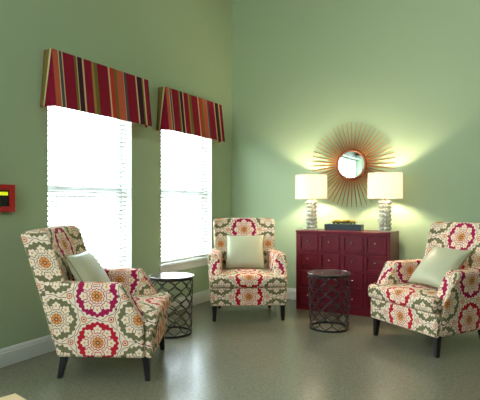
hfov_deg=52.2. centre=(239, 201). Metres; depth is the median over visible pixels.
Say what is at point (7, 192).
panel
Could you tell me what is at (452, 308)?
armchair
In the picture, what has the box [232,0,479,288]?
wall
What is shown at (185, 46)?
wall
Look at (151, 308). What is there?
seat cushion
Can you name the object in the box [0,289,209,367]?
baseboard
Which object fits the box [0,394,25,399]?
coffee table
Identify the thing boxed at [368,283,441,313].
seat cushion
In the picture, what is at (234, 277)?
seat cushion
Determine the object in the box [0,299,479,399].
floor
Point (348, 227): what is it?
planter
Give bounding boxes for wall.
[0,0,231,348]
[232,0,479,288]
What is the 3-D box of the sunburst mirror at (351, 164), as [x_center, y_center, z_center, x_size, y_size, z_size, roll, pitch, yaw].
[1.397,-0.468,6.148,1.070,1.070,0.047,0,0,29]
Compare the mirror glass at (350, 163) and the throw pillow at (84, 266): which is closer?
the throw pillow at (84, 266)
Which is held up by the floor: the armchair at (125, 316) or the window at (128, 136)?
the armchair at (125, 316)
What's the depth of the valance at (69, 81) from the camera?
4.53 m
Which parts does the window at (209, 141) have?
meeting rail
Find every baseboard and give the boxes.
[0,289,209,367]
[287,288,295,299]
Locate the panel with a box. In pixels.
[0,184,14,211]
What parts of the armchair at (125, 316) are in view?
backrest, leg, arm, arm, leg, seat, leg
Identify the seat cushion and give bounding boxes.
[132,292,170,329]
[211,268,286,287]
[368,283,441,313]
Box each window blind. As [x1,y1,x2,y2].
[48,106,126,267]
[161,129,207,262]
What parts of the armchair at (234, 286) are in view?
leg, arm, backrest, seat, arm, leg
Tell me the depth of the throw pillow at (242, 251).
5.78 m
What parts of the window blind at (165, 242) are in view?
ladder cord, ladder cord, rail, ladder cord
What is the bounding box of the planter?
[324,224,363,230]
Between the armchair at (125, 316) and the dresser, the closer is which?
the armchair at (125, 316)
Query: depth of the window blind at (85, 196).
4.80 m
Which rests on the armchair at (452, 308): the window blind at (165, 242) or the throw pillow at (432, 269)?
the throw pillow at (432, 269)
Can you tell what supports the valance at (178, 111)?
attached to the wall at (185, 46)
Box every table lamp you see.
[295,174,326,229]
[367,172,402,231]
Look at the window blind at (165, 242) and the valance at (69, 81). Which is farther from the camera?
the window blind at (165, 242)
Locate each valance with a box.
[40,48,151,127]
[156,86,224,142]
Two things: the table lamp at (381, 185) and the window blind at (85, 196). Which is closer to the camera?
the window blind at (85, 196)
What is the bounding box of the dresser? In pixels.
[296,229,398,316]
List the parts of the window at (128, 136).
meeting rail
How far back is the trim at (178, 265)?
5.96 m
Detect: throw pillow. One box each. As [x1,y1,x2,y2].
[65,249,110,281]
[225,235,264,268]
[407,246,472,287]
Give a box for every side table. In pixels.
[149,272,193,338]
[307,269,350,332]
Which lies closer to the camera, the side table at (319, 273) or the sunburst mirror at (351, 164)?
the side table at (319, 273)
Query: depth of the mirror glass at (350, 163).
6.14 m
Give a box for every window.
[47,106,131,267]
[161,136,211,260]
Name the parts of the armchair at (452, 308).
leg, arm, seat, leg, backrest, arm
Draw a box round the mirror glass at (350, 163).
[338,151,363,177]
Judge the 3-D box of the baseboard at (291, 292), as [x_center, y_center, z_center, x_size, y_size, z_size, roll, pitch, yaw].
[3.635,1.228,4.915,8.600,0.145,0.016,0,0,29]
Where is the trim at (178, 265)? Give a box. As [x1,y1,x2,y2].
[159,255,207,272]
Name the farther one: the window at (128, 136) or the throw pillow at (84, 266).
the window at (128, 136)
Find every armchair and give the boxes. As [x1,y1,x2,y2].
[21,226,170,380]
[208,218,286,321]
[368,222,479,357]
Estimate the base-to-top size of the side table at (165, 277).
0.575 m
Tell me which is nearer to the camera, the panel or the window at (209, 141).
the panel
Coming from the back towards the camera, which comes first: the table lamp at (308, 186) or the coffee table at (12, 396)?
the table lamp at (308, 186)
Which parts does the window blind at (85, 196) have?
ladder cord, ladder cord, ladder cord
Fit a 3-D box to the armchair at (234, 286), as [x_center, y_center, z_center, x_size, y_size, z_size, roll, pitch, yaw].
[0.069,0.750,5.786,0.898,1.101,1.003,0,0,-4]
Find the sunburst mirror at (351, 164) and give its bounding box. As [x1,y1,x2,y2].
[311,122,394,206]
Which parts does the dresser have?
panel, drawer, drawer, drawer, drawer, drawer, drawer, drawer, drawer, drawer, drawer, drawer, drawer, drawer, drawer, drawer, drawer, panel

